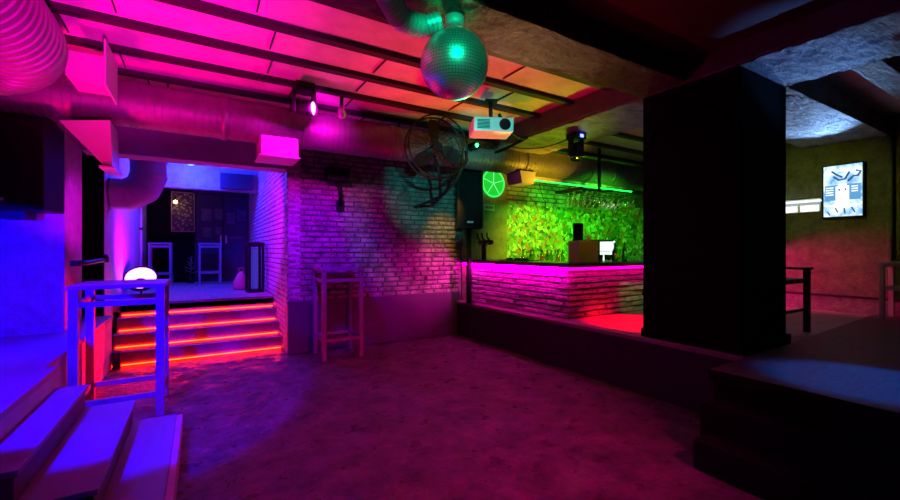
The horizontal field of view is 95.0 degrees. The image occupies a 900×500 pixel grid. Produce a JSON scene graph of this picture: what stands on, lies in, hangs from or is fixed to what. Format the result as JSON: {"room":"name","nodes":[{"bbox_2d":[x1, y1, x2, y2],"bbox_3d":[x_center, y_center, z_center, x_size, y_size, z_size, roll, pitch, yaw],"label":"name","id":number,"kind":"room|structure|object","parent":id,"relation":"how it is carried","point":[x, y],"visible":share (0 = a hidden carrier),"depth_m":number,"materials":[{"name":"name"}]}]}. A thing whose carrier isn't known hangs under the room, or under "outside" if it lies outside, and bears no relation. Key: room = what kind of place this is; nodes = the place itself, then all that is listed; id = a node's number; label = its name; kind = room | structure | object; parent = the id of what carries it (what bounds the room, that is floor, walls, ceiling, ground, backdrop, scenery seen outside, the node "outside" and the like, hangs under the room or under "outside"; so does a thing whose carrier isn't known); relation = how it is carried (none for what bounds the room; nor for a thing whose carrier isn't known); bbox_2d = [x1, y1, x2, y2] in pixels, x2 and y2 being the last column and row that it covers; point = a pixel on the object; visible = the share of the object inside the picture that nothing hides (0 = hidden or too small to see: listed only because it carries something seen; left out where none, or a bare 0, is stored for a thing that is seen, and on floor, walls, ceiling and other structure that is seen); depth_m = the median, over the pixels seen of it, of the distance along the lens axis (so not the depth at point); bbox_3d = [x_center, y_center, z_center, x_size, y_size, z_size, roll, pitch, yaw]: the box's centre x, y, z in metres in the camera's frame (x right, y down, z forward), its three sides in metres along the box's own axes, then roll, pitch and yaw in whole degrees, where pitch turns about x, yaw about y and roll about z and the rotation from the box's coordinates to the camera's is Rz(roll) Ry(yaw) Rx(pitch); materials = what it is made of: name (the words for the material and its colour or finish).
{"room":"entertainment venue","nodes":[
{"label":"entertainment venue","id":0,"kind":"room"},
{"bbox_2d":[0,112,81,336],"bbox_3d":[-5.333,-0.535,3.797,2.810,2.750,0.739,0,0,-31],"label":"wall","id":1,"kind":"structure","parent":0,"point":[36,270],"depth_m":4.14,"materials":[{"name":"paint"}]},
{"bbox_2d":[0,116,63,219],"bbox_3d":[-4.055,-0.735,3.799,0.620,0.890,0.480,0,0,-25],"label":"loudspeaker","id":2,"kind":"object","parent":1,"relation":"attached to","point":[31,150],"visible":1,"depth_m":3.69,"materials":[{"name":"black plastic"}]},
{"bbox_2d":[0,118,39,206],"bbox_3d":[-3.958,-0.770,3.593,0.570,0.760,0.013,0,0,-25],"label":"grille","id":3,"kind":"object","parent":2,"relation":"attached to","point":[19,137],"depth_m":3.66,"materials":[{"name":"black metal"}]},
{"bbox_2d":[70,254,108,265],"bbox_3d":[-4.140,0.110,4.739,0.151,0.120,1.212,0,0,-30],"label":"handrail","id":4,"kind":"object","parent":1,"relation":"attached to","point":[103,258],"visible":1,"depth_m":4.56,"materials":[{"name":"black metal"}]},
{"bbox_2d":[0,316,112,420],"bbox_3d":[-4.511,0.860,2.739,3.120,0.040,4.160,0,0,-31],"label":"wall ledge","id":5,"kind":"structure","parent":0,"point":[27,362],"depth_m":3.13,"materials":[{"name":"grey concrete"}]},
{"bbox_2d":[82,151,103,316],"bbox_3d":[-4.638,-0.330,5.356,0.215,3.060,0.028,0,0,-31],"label":"wall opening","id":6,"kind":"structure","parent":0,"point":[92,175],"depth_m":5.34,"materials":[{"name":"black paint"}]},
{"bbox_2d":[104,158,145,332],"bbox_3d":[-5.957,-0.355,7.558,0.200,3.110,5.100,0,0,-31],"label":"wall","id":7,"kind":"structure","parent":0,"point":[121,227],"depth_m":6.50,"materials":[{"name":"white paint"}]},
{"bbox_2d":[108,159,167,209],"bbox_3d":[-4.439,-1.125,5.904,0.653,1.130,0.456,0,0,-31],"label":"duct elbow","id":8,"kind":"object","parent":7,"relation":"attached to","point":[145,182],"visible":0.62,"depth_m":5.75,"materials":[{"name":"grey metal"}]},
{"bbox_2d":[139,207,142,265],"bbox_3d":[-6.389,-0.420,8.523,0.059,2.400,0.080,0,0,-31],"label":"pipe","id":9,"kind":"object","parent":7,"relation":"attached to","point":[140,208],"visible":0.52,"depth_m":8.50,"materials":[{"name":"white metal"}]},
{"bbox_2d":[113,281,273,311],"bbox_3d":[-5.052,0.840,8.333,2.150,0.120,4.310,0,0,-31],"label":"floor","id":10,"kind":"structure","parent":0,"point":[178,291],"depth_m":7.39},
{"bbox_2d":[123,266,157,292],"bbox_3d":[-5.107,0.528,6.812,0.460,0.505,0.367,0,0,-31],"label":"lamp","id":11,"kind":"object","parent":10,"relation":"on","point":[141,272],"visible":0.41,"depth_m":6.81,"materials":[{"name":"white plastic"}]},
{"bbox_2d":[147,243,172,284],"bbox_3d":[-6.452,0.310,9.186,0.440,0.940,0.440,0,0,-31],"label":"bar table","id":12,"kind":"object","parent":10,"relation":"on","point":[163,245],"visible":0.84,"depth_m":9.10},
{"bbox_2d":[185,257,197,282],"bbox_3d":[-6.195,0.468,9.836,0.267,0.624,0.238,0,0,15],"label":"dried plant","id":13,"kind":"object","parent":10,"relation":"on","point":[190,279],"visible":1,"depth_m":9.78,"materials":[{"name":"black plant"}]},
{"bbox_2d":[198,243,221,283],"bbox_3d":[-5.639,0.310,9.678,0.480,0.940,0.480,0,0,-31],"label":"bar table","id":14,"kind":"object","parent":10,"relation":"on","point":[200,272],"visible":0.99,"depth_m":9.49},
{"bbox_2d":[233,267,244,289],"bbox_3d":[-4.081,0.557,8.050,0.300,0.447,0.292,0,0,-31],"label":"bag","id":15,"kind":"object","parent":10,"relation":"on","point":[239,281],"visible":0.88,"depth_m":7.95,"materials":[{"name":"beige"}]},
{"bbox_2d":[245,242,264,292],"bbox_3d":[-3.626,0.320,7.648,0.280,0.920,0.280,0,0,-39],"label":"lantern","id":16,"kind":"object","parent":10,"relation":"on","point":[252,256],"visible":0.99,"depth_m":7.61,"materials":[{"name":"black plastic"}]},
{"bbox_2d":[146,188,248,281],"bbox_3d":[-6.772,-0.205,9.928,3.900,3.410,0.200,0,0,-31],"label":"wall","id":17,"kind":"structure","parent":0,"point":[164,188],"depth_m":10.14,"materials":[{"name":"black paint"}]},
{"bbox_2d":[147,189,194,282],"bbox_3d":[-6.659,-0.335,9.856,0.940,2.230,0.040,0,0,-31],"label":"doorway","id":18,"kind":"structure","parent":17,"relation":"in","point":[158,211],"depth_m":9.80,"materials":[{"name":"black paint"}]},
{"bbox_2d":[171,191,194,231],"bbox_3d":[-6.450,-0.920,9.956,0.480,0.960,0.026,0,0,-31],"label":"picture","id":19,"kind":"object","parent":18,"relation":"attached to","point":[182,212],"visible":1,"depth_m":9.95,"materials":[{"name":"gold metal"}]},
{"bbox_2d":[193,190,248,281],"bbox_3d":[-5.735,-0.350,10.386,1.250,2.260,0.090,0,0,-31],"label":"door","id":20,"kind":"structure","parent":18,"relation":"attached to","point":[234,249],"depth_m":10.39,"materials":[{"name":"black wood"}]},
{"bbox_2d":[201,209,211,220],"bbox_3d":[-6.022,-0.870,10.195,0.220,0.300,0.010,0,0,-31],"label":"flyer","id":21,"kind":"object","parent":20,"relation":"attached to","point":[206,214],"visible":1,"depth_m":10.19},
{"bbox_2d":[203,227,210,236],"bbox_3d":[-6.014,-0.440,10.200,0.180,0.240,0.010,0,0,-31],"label":"flyer","id":22,"kind":"object","parent":20,"relation":"attached to","point":[206,230],"visible":1,"depth_m":10.20,"materials":[{"name":"white paper"}]},
{"bbox_2d":[215,227,221,234],"bbox_3d":[-5.800,-0.470,10.329,0.140,0.200,0.010,0,0,-31],"label":"flyer","id":23,"kind":"object","parent":20,"relation":"attached to","point":[218,230],"visible":1,"depth_m":10.32,"materials":[{"name":"white paper"}]},
{"bbox_2d":[215,209,222,218],"bbox_3d":[-5.800,-0.900,10.329,0.180,0.260,0.010,0,0,-31],"label":"flyer","id":24,"kind":"object","parent":20,"relation":"attached to","point":[218,212],"visible":1,"depth_m":10.33,"materials":[{"name":"white paper"}]},
{"bbox_2d":[226,212,234,223],"bbox_3d":[-5.569,-0.810,10.469,0.200,0.280,0.010,0,0,-31],"label":"flyer","id":25,"kind":"object","parent":20,"relation":"attached to","point":[230,217],"visible":1,"depth_m":10.46,"materials":[{"name":"white paper"}]},
{"bbox_2d":[237,210,245,220],"bbox_3d":[-5.364,-0.890,10.594,0.200,0.280,0.010,0,0,-31],"label":"flyer","id":26,"kind":"object","parent":20,"relation":"attached to","point":[241,214],"visible":1,"depth_m":10.59,"materials":[{"name":"white paper"}]},
{"bbox_2d":[164,162,257,193],"bbox_3d":[-5.133,-1.560,8.466,2.150,0.640,0.200,0,0,-31],"label":"lintel","id":27,"kind":"object","parent":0,"point":[180,176],"visible":0.43,"depth_m":8.39,"materials":[{"name":"paint"}]},
{"bbox_2d":[220,172,251,190],"bbox_3d":[-4.500,-1.440,8.685,0.600,0.320,0.080,0,0,-31],"label":"box","id":28,"kind":"object","parent":27,"relation":"attached to","point":[227,180],"visible":1,"depth_m":8.64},
{"bbox_2d":[248,149,299,348],"bbox_3d":[-3.776,-0.205,8.469,0.186,3.410,5.800,0,0,-31],"label":"wall","id":29,"kind":"structure","parent":0,"point":[266,207],"depth_m":6.82,"materials":[{"name":"brick"}]},
{"bbox_2d":[56,334,765,499],"bbox_3d":[-0.779,1.510,1.866,8.600,0.021,10.000,0,0,-31],"label":"floor","id":30,"kind":"structure","parent":0,"point":[452,416],"depth_m":3.46,"materials":[{"name":"grey concrete"}]},
{"bbox_2d":[0,320,111,499],"bbox_3d":[-3.844,1.190,1.618,3.100,0.620,6.750,0,0,-31],"label":"stage","id":31,"kind":"object","parent":30,"relation":"on","point":[103,337],"visible":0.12,"depth_m":3.44,"materials":[{"name":"paint"}]},
{"bbox_2d":[112,351,121,368],"bbox_3d":[-4.239,1.400,5.242,0.080,0.200,0.120,0,0,-31],"label":"cable box","id":32,"kind":"object","parent":30,"relation":"on","point":[116,355],"visible":1,"depth_m":5.20,"materials":[{"name":"black plastic"}]},
{"bbox_2d":[65,279,169,428],"bbox_3d":[-3.050,0.900,3.858,0.680,1.200,0.700,0,0,-31],"label":"bar table","id":33,"kind":"object","parent":30,"relation":"on","point":[88,302],"visible":0.9,"depth_m":3.72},
{"bbox_2d":[165,414,182,499],"bbox_3d":[-1.686,1.423,2.504,0.040,0.155,2.030,0,0,-31],"label":"trim","id":34,"kind":"structure","parent":30,"relation":"on","point":[171,490],"depth_m":2.64,"materials":[{"name":"paint"}]},
{"bbox_2d":[111,296,281,365],"bbox_3d":[-3.750,1.141,6.260,2.070,0.719,1.145,0,0,-31],"label":"staircase","id":35,"kind":"structure","parent":30,"relation":"on","point":[138,354],"depth_m":6.10,"materials":[{"name":"grey concrete"}]},
{"bbox_2d":[116,332,277,347],"bbox_3d":[-3.604,1.309,6.027,2.020,0.012,0.013,0,0,-31],"label":"light strip","id":36,"kind":"object","parent":35,"relation":"attached to","point":[271,332],"visible":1,"depth_m":6.00,"materials":[{"name":"orange"}]},
{"bbox_2d":[119,318,274,330],"bbox_3d":[-3.749,1.129,6.267,2.020,0.012,0.013,0,0,-31],"label":"light strip","id":37,"kind":"object","parent":35,"relation":"attached to","point":[270,318],"visible":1,"depth_m":6.24,"materials":[{"name":"orange plastic"}]},
{"bbox_2d":[122,305,271,315],"bbox_3d":[-3.894,0.949,6.506,2.020,0.012,0.013,0,0,-31],"label":"light strip","id":38,"kind":"object","parent":35,"relation":"attached to","point":[268,305],"visible":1,"depth_m":6.48,"materials":[{"name":"orange"}]},
{"bbox_2d":[122,347,280,365],"bbox_3d":[-3.459,1.489,5.788,2.020,0.012,0.013,0,0,-31],"label":"light strip","id":39,"kind":"object","parent":35,"relation":"attached to","point":[274,347],"visible":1,"depth_m":5.79,"materials":[{"name":"orange plastic"}]},
{"bbox_2d":[312,267,363,361],"bbox_3d":[-1.613,0.877,5.915,0.590,1.245,0.580,0,0,-31],"label":"bar table","id":40,"kind":"object","parent":30,"relation":"on","point":[324,279],"visible":1,"depth_m":5.81,"materials":[{"name":"brown wood"}]},
{"bbox_2d":[457,303,732,412],"bbox_3d":[1.333,1.225,5.425,0.040,0.550,4.580,0,0,-31],"label":"wall","id":41,"kind":"structure","parent":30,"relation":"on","point":[678,377],"depth_m":4.70,"materials":[{"name":"black paint"}]},
{"bbox_2d":[456,300,750,360],"bbox_3d":[1.362,0.929,5.443,0.150,0.042,4.580,0,0,-31],"label":"cap","id":42,"kind":"object","parent":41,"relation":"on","point":[613,332],"visible":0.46,"depth_m":4.59,"materials":[{"name":"grey wood"}]},
{"bbox_2d":[456,168,482,304],"bbox_3d":[0.327,-0.220,7.038,0.430,2.280,0.400,0,0,-3],"label":"loudspeaker","id":43,"kind":"object","parent":42,"relation":"on","point":[469,186],"visible":0.84,"depth_m":6.85,"materials":[{"name":"black plastic"}]},
{"bbox_2d":[459,170,481,226],"bbox_3d":[0.337,-0.860,6.851,0.380,0.940,0.013,0,0,-3],"label":"grille","id":44,"kind":"object","parent":43,"relation":"attached to","point":[470,181],"depth_m":6.85,"materials":[{"name":"black"}]},
{"bbox_2d":[465,300,869,355],"bbox_3d":[3.138,1.210,6.565,4.230,0.580,4.620,0,0,-31],"label":"platform","id":45,"kind":"object","parent":30,"relation":"on","point":[821,320],"visible":0.14,"depth_m":5.38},
{"bbox_2d":[460,259,642,318],"bbox_3d":[2.615,0.545,7.414,4.145,0.750,2.565,0,0,-31],"label":"bar counter","id":46,"kind":"object","parent":45,"relation":"on","point":[567,294],"depth_m":5.97,"materials":[{"name":"stone"}]},
{"bbox_2d":[476,233,492,259],"bbox_3d":[0.582,-0.061,7.016,0.135,0.462,0.340,0,0,-31],"label":"tap","id":47,"kind":"object","parent":46,"relation":"on","point":[483,243],"visible":1,"depth_m":7.04,"materials":[{"name":"black metal"}]},
{"bbox_2d":[460,259,642,267],"bbox_3d":[2.602,0.200,7.407,4.115,0.060,2.565,0,0,-31],"label":"countertop","id":48,"kind":"structure","parent":46,"relation":"on","point":[541,263],"depth_m":5.83,"materials":[{"name":"grey"}]},
{"bbox_2d":[568,241,597,261],"bbox_3d":[1.886,0.020,5.842,0.300,0.300,0.300,0,0,-11],"label":"cash till","id":49,"kind":"object","parent":46,"relation":"on","point":[578,251],"visible":0.91,"depth_m":5.70,"materials":[{"name":"brown metal"}]},
{"bbox_2d":[573,223,582,240],"bbox_3d":[1.813,-0.255,5.844,0.140,0.250,0.100,0,0,-11],"label":"screen","id":50,"kind":"object","parent":49,"relation":"on","point":[577,227],"visible":1,"depth_m":5.81,"materials":[{"name":"black plastic"}]},
{"bbox_2d":[612,243,617,260],"bbox_3d":[2.545,0.030,6.358,0.084,0.280,0.082,0,0,-31],"label":"bottle","id":51,"kind":"object","parent":46,"relation":"on","point":[614,252],"visible":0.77,"depth_m":6.33,"materials":[{"name":"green glass"}]},
{"bbox_2d":[622,241,626,260],"bbox_3d":[2.704,0.015,6.384,0.072,0.310,0.070,0,0,-31],"label":"bottle","id":52,"kind":"object","parent":46,"relation":"on","point":[624,250],"visible":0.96,"depth_m":6.36,"materials":[{"name":"green glass"}]},
{"bbox_2d":[641,66,790,355],"bbox_3d":[2.674,-0.340,4.194,0.979,2.520,0.965,0,0,-31],"label":"pillar","id":53,"kind":"structure","parent":45,"relation":"on","point":[714,146],"depth_m":3.86,"materials":[{"name":"black paint"}]},
{"bbox_2d":[786,267,813,332],"bbox_3d":[3.559,0.557,4.587,0.920,0.725,0.480,0,0,-31],"label":"bar table","id":54,"kind":"object","parent":45,"relation":"on","point":[806,280],"visible":0.21,"depth_m":4.60,"materials":[{"name":"black metal"}]},
{"bbox_3d":[2.570,0.600,8.594,3.040,0.640,0.480,0,0,-31],"label":"countertop","id":55,"kind":"structure","parent":45,"relation":"on","visible":0},
{"bbox_2d":[584,240,615,260],"bbox_3d":[3.284,0.030,9.018,0.560,0.500,0.415,0,0,-31],"label":"monitor","id":56,"kind":"object","parent":55,"relation":"on","point":[605,247],"visible":0.4,"depth_m":9.07,"materials":[{"name":"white plastic"}]},
{"bbox_2d":[694,433,893,499],"bbox_3d":[2.680,1.400,1.366,0.200,0.200,3.560,0,0,-31],"label":"step","id":57,"kind":"structure","parent":30,"relation":"on","point":[766,476],"depth_m":2.49,"materials":[{"name":"black paint"}]},
{"bbox_2d":[700,397,899,499],"bbox_3d":[2.836,1.300,1.495,0.200,0.400,3.620,0,0,-31],"label":"step","id":58,"kind":"structure","parent":30,"relation":"on","point":[871,466],"depth_m":2.47,"materials":[{"name":"black paint"}]},
{"bbox_2d":[711,314,899,412],"bbox_3d":[5.205,0.932,2.486,4.920,0.075,4.860,0,0,-31],"label":"platform","id":59,"kind":"object","parent":30,"relation":"on","point":[858,361],"visible":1,"depth_m":3.22,"materials":[{"name":"grey concrete"}]},
{"bbox_2d":[709,369,899,429],"bbox_3d":[3.149,0.937,1.112,0.015,0.086,4.640,0,0,-31],"label":"trim","id":60,"kind":"structure","parent":59,"relation":"attached to","point":[883,417],"depth_m":2.57,"materials":[{"name":"black paint"}]},
{"bbox_2d":[878,261,899,318],"bbox_3d":[5.936,0.524,5.255,0.480,0.740,0.580,0,0,-31],"label":"bar table","id":61,"kind":"object","parent":59,"relation":"on","point":[891,287],"visible":1,"depth_m":5.36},
{"bbox_2d":[714,382,899,449],"bbox_3d":[5.276,1.235,2.389,4.900,0.530,4.620,0,0,-31],"label":"platform base","id":62,"kind":"object","parent":30,"relation":"on","point":[865,430],"depth_m":2.59,"materials":[{"name":"black paint"}]},
{"bbox_3d":[-1.994,1.433,2.680,0.265,0.135,1.370,0,0,-31],"label":"step","id":63,"kind":"structure","parent":30,"relation":"on","visible":0},
{"bbox_2d":[102,414,176,499],"bbox_3d":[-1.986,1.350,2.685,0.285,0.030,1.410,0,0,-31],"label":"step tread","id":64,"kind":"structure","parent":63,"relation":"on","point":[141,471],"depth_m":2.59,"materials":[{"name":"grey concrete"}]},
{"bbox_2d":[77,412,132,499],"bbox_3d":[-2.227,1.270,2.538,0.280,0.140,1.370,0,0,-31],"label":"step","id":65,"kind":"structure","parent":64,"relation":"on","point":[107,478],"depth_m":2.46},
{"bbox_2d":[19,400,135,499],"bbox_3d":[-2.219,1.185,2.544,0.300,0.030,1.410,0,0,-31],"label":"step tread","id":66,"kind":"structure","parent":65,"relation":"on","point":[78,467],"depth_m":2.33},
{"bbox_2d":[0,394,84,499],"bbox_3d":[-2.428,1.100,2.417,0.190,0.140,1.370,0,0,-31],"label":"step","id":67,"kind":"structure","parent":66,"relation":"on","point":[12,488],"depth_m":2.17,"materials":[{"name":"grey concrete"}]},
{"bbox_2d":[0,384,88,479],"bbox_3d":[-2.420,1.015,2.422,0.210,0.030,1.410,0,0,-31],"label":"step tread","id":68,"kind":"structure","parent":67,"relation":"on","point":[19,445],"depth_m":2.29,"materials":[{"name":"grey concrete"}]},
{"bbox_2d":[285,148,610,352],"bbox_3d":[0.701,-0.210,7.886,7.230,3.420,0.236,0,0,-31],"label":"wall","id":69,"kind":"structure","parent":0,"point":[401,248],"depth_m":6.74,"materials":[{"name":"brick"}]},
{"bbox_2d":[324,166,349,210],"bbox_3d":[-1.694,-0.910,6.176,0.320,0.620,0.220,0,0,-31],"label":"wall bracket","id":70,"kind":"object","parent":69,"relation":"attached to","point":[335,174],"visible":1,"depth_m":6.13,"materials":[{"name":"black plastic"}]},
{"bbox_2d":[287,291,459,353],"bbox_3d":[-1.087,1.121,6.689,2.930,0.757,0.070,0,0,-31],"label":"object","id":71,"kind":"structure","parent":69,"relation":"attached to","point":[387,318],"depth_m":6.60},
{"bbox_2d":[404,113,467,207],"bbox_3d":[-0.407,-1.255,6.141,0.912,1.111,1.534,0,0,-23],"label":"wall fan","id":72,"kind":"object","parent":69,"relation":"attached to","point":[453,155],"visible":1,"depth_m":5.54,"materials":[{"name":"black metal"}]},
{"bbox_2d":[484,204,493,210],"bbox_3d":[0.741,-0.800,7.772,0.240,0.110,0.011,0,0,-31],"label":"wall sign","id":73,"kind":"object","parent":69,"relation":"attached to","point":[486,207],"visible":1,"depth_m":7.77,"materials":[{"name":"paper"}]},
{"bbox_2d":[483,171,504,196],"bbox_3d":[0.818,-1.260,7.799,0.528,0.528,0.046,0,0,-31],"label":"sign","id":74,"kind":"object","parent":69,"relation":"attached to","point":[493,183],"visible":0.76,"depth_m":7.79,"materials":[{"name":"green plastic"}]},
{"bbox_2d":[494,113,527,153],"bbox_3d":[0.673,-1.609,6.309,0.630,0.217,2.248,0,0,-12],"label":"cable","id":75,"kind":"object","parent":69,"relation":"hanging from","point":[515,135],"visible":0.56,"depth_m":5.91,"materials":[{"name":"black plastic"}]},
{"bbox_2d":[507,203,609,260],"bbox_3d":[2.418,0.040,8.825,3.080,1.920,0.001,0,0,-31],"label":"wall","id":76,"kind":"structure","parent":69,"relation":"attached to","point":[539,228],"depth_m":8.59,"materials":[{"name":"plant"}]},
{"bbox_2d":[51,0,899,165],"bbox_3d":[-0.499,-1.866,4.974,12.300,0.012,14.625,0,0,-31],"label":"ceiling","id":77,"kind":"structure","parent":0,"point":[307,14],"depth_m":4.13,"materials":[{"name":"white paint"}]},
{"bbox_2d":[81,126,286,172],"bbox_3d":[-3.398,-1.520,5.495,2.260,0.720,0.320,0,0,-31],"label":"beam","id":78,"kind":"structure","parent":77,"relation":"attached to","point":[133,143],"depth_m":5.34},
{"bbox_2d":[64,34,473,121],"bbox_3d":[-2.493,-1.847,4.107,7.990,0.065,0.090,0,0,-31],"label":"ceiling beam","id":79,"kind":"structure","parent":77,"relation":"attached to","point":[72,40],"depth_m":4.26,"materials":[{"name":"black wood"}]},
{"bbox_2d":[291,80,317,116],"bbox_3d":[-1.576,-1.623,4.471,0.277,0.353,0.265,0,0,-31],"label":"light","id":80,"kind":"object","parent":79,"relation":"hanging from","point":[300,107],"visible":1,"depth_m":4.41,"materials":[{"name":"black plastic"}]},
{"bbox_2d":[337,96,345,118],"bbox_3d":[-1.274,-1.669,4.846,0.110,0.262,0.108,0,0,-31],"label":"light bulb","id":81,"kind":"object","parent":79,"relation":"hanging from","point":[341,113],"visible":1,"depth_m":4.82,"materials":[{"name":"white glass"}]},
{"bbox_2d":[56,0,525,121],"bbox_3d":[-1.398,-1.865,4.429,4.138,0.018,2.725,0,0,-31],"label":"trim","id":82,"kind":"structure","parent":77,"relation":"attached to","point":[112,1],"depth_m":4.17,"materials":[{"name":"black wood"}]},
{"bbox_2d":[44,0,540,118],"bbox_3d":[-2.190,-1.847,3.607,7.990,0.065,0.090,0,0,-31],"label":"ceiling beam","id":83,"kind":"structure","parent":77,"relation":"attached to","point":[55,7],"depth_m":3.76,"materials":[{"name":"black wood"}]},
{"bbox_2d":[469,99,513,138],"bbox_3d":[0.497,-1.603,5.002,0.480,0.415,0.380,0,0,-7],"label":"projector","id":84,"kind":"object","parent":83,"relation":"attached to","point":[490,127],"visible":1,"depth_m":4.85,"materials":[{"name":"white plastic"}]},
{"bbox_2d":[118,67,468,135],"bbox_3d":[-2.796,-1.847,4.608,7.990,0.065,0.090,0,0,-31],"label":"ceiling beam","id":85,"kind":"structure","parent":77,"relation":"attached to","point":[121,71],"depth_m":4.85,"materials":[{"name":"black wood"}]},
{"bbox_2d":[0,71,642,191],"bbox_3d":[-1.135,-1.270,5.532,11.473,0.940,0.540,0,0,-31],"label":"ventilation duct","id":86,"kind":"object","parent":77,"relation":"hanging from","point":[278,133],"depth_m":4.71,"materials":[{"name":"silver metal"}]},
{"bbox_2d":[468,142,479,151],"bbox_3d":[0.342,-1.520,6.095,0.120,0.100,0.228,0,0,-31],"label":"stage light","id":87,"kind":"object","parent":86,"relation":"attached to","point":[474,145],"visible":0.91,"depth_m":6.03,"materials":[{"name":"black plastic"}]},
{"bbox_2d":[154,0,573,105],"bbox_3d":[-1.887,-1.847,3.107,7.990,0.065,0.090,0,0,-31],"label":"ceiling beam","id":88,"kind":"structure","parent":77,"relation":"attached to","point":[201,6],"depth_m":3.55,"materials":[{"name":"black wood"}]},
{"bbox_2d":[309,0,685,97],"bbox_3d":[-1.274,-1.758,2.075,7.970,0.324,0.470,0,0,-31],"label":"ceiling beam","id":89,"kind":"structure","parent":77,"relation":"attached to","point":[535,32],"depth_m":3.26,"materials":[{"name":"wood"}]},
{"bbox_2d":[376,0,442,38],"bbox_3d":[-0.275,-1.488,1.960,0.380,0.200,1.722,0,0,3],"label":"flexible hose","id":90,"kind":"object","parent":89,"relation":"hanging from","point":[403,19],"visible":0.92,"depth_m":2.62,"materials":[{"name":"silver metal"}]},
{"bbox_2d":[421,12,488,100],"bbox_3d":[0.031,-1.319,2.825,0.464,0.562,0.464,0,0,-8],"label":"ball","id":91,"kind":"object","parent":89,"relation":"hanging from","point":[454,61],"visible":1,"depth_m":2.67,"materials":[{"name":"grey metal"}]},
{"bbox_2d":[555,148,640,198],"bbox_3d":[2.713,-1.425,7.489,1.600,0.850,0.600,0,0,-31],"label":"glass rack","id":92,"kind":"object","parent":77,"relation":"hanging from","point":[576,189],"visible":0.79,"depth_m":7.46,"materials":[{"name":"black metal"}]},
{"bbox_2d":[558,148,642,165],"bbox_3d":[2.823,-1.847,8.011,3.270,0.065,0.090,0,0,-31],"label":"ceiling beam","id":93,"kind":"structure","parent":77,"relation":"attached to","point":[563,149],"depth_m":8.20,"materials":[{"name":"black wood"}]},
{"bbox_2d":[584,141,642,154],"bbox_3d":[3.126,-1.847,7.511,3.270,0.065,0.090,0,0,-31],"label":"ceiling beam","id":94,"kind":"structure","parent":77,"relation":"attached to","point":[592,143],"depth_m":7.37,"materials":[{"name":"black wood"}]},
{"bbox_2d":[611,132,642,141],"bbox_3d":[3.429,-1.847,7.011,3.270,0.065,0.090,0,0,-31],"label":"ceiling beam","id":95,"kind":"structure","parent":77,"relation":"attached to","point":[621,135],"depth_m":6.65,"materials":[{"name":"black wood"}]},
{"bbox_2d":[476,0,899,154],"bbox_3d":[2.965,-1.758,3.713,0.920,0.324,9.280,0,0,-31],"label":"ceiling beam","id":96,"kind":"structure","parent":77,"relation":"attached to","point":[869,40],"depth_m":3.56,"materials":[{"name":"concrete"}]},
{"bbox_2d":[566,131,585,161],"bbox_3d":[1.738,-1.409,5.665,0.237,0.382,0.200,0,0,-31],"label":"light","id":97,"kind":"object","parent":96,"relation":"hanging from","point":[575,150],"visible":1,"depth_m":5.61,"materials":[{"name":"black plastic"}]},
{"bbox_2d":[786,78,887,148],"bbox_3d":[4.466,-1.758,5.289,3.280,0.324,0.920,0,0,-31],"label":"ceiling beam","id":98,"kind":"structure","parent":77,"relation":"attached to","point":[818,113],"depth_m":5.12,"materials":[{"name":"concrete"}]},
{"bbox_2d":[852,56,899,100],"bbox_3d":[4.979,-1.785,4.442,3.280,0.270,0.200,0,0,-31],"label":"ceiling beam","id":99,"kind":"structure","parent":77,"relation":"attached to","point":[884,73],"depth_m":3.86,"materials":[{"name":"concrete"}]},
{"bbox_2d":[543,0,843,60],"bbox_3d":[0.196,-1.820,-0.352,7.970,0.040,5.195,0,0,-31],"label":"ceiling","id":100,"kind":"structure","parent":0,"point":[686,30],"depth_m":3.20,"materials":[{"name":"red"}]},
{"bbox_2d":[0,0,117,104],"bbox_3d":[-2.567,-1.490,0.176,2.870,0.604,6.960,0,0,-31],"label":"ventilation duct","id":101,"kind":"object","parent":100,"relation":"hanging from","point":[34,52],"visible":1,"depth_m":2.84,"materials":[{"name":"grey metal"}]},
{"bbox_2d":[610,114,899,298],"bbox_3d":[6.193,-0.210,5.796,0.200,3.420,9.500,0,0,-31],"label":"wall","id":102,"kind":"structure","parent":0,"point":[844,254],"depth_m":6.15,"materials":[{"name":"paint"}]},
{"bbox_2d":[610,207,642,259],"bbox_3d":[4.214,-0.210,8.803,0.001,1.420,1.894,0,0,-31],"label":"wall","id":103,"kind":"structure","parent":102,"relation":"attached to","point":[626,225],"depth_m":9.19,"materials":[{"name":"plant"}]},
{"bbox_2d":[786,198,821,213],"bbox_3d":[5.534,-0.695,6.596,0.100,0.210,0.630,0,0,-31],"label":"window","id":104,"kind":"structure","parent":102,"relation":"in","point":[805,205],"depth_m":6.51,"materials":[{"name":"white glass"}]},
{"bbox_2d":[786,293,899,315],"bbox_3d":[6.129,0.810,5.641,0.070,0.220,4.300,0,0,-31],"label":"baseboard","id":105,"kind":"structure","parent":102,"relation":"attached to","point":[838,304],"depth_m":6.11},
{"bbox_2d":[786,291,899,301],"bbox_3d":[6.121,0.685,5.636,0.090,0.030,4.300,0,0,-31],"label":"trim ledge","id":106,"kind":"object","parent":102,"relation":"attached to","point":[790,292],"visible":0.44,"depth_m":6.08,"materials":[{"name":"black paint"}]},
{"bbox_2d":[822,161,865,218],"bbox_3d":[5.834,-0.880,6.117,0.083,0.800,0.470,0,0,-31],"label":"sign","id":107,"kind":"object","parent":102,"relation":"attached to","point":[843,185],"visible":1,"depth_m":6.08,"materials":[{"name":"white plastic"}]},
{"bbox_2d":[825,169,861,212],"bbox_3d":[5.813,-0.868,6.097,0.028,0.642,0.412,0,0,-31],"label":"print","id":108,"kind":"object","parent":107,"relation":"attached to","point":[843,187],"depth_m":6.09,"materials":[{"name":"white"}]},
{"bbox_2d":[887,118,892,296],"bbox_3d":[6.089,-0.580,5.698,0.057,2.460,0.060,0,0,-31],"label":"pipe","id":109,"kind":"object","parent":102,"relation":"attached to","point":[889,121],"visible":0.72,"depth_m":5.68,"materials":[{"name":"metal"}]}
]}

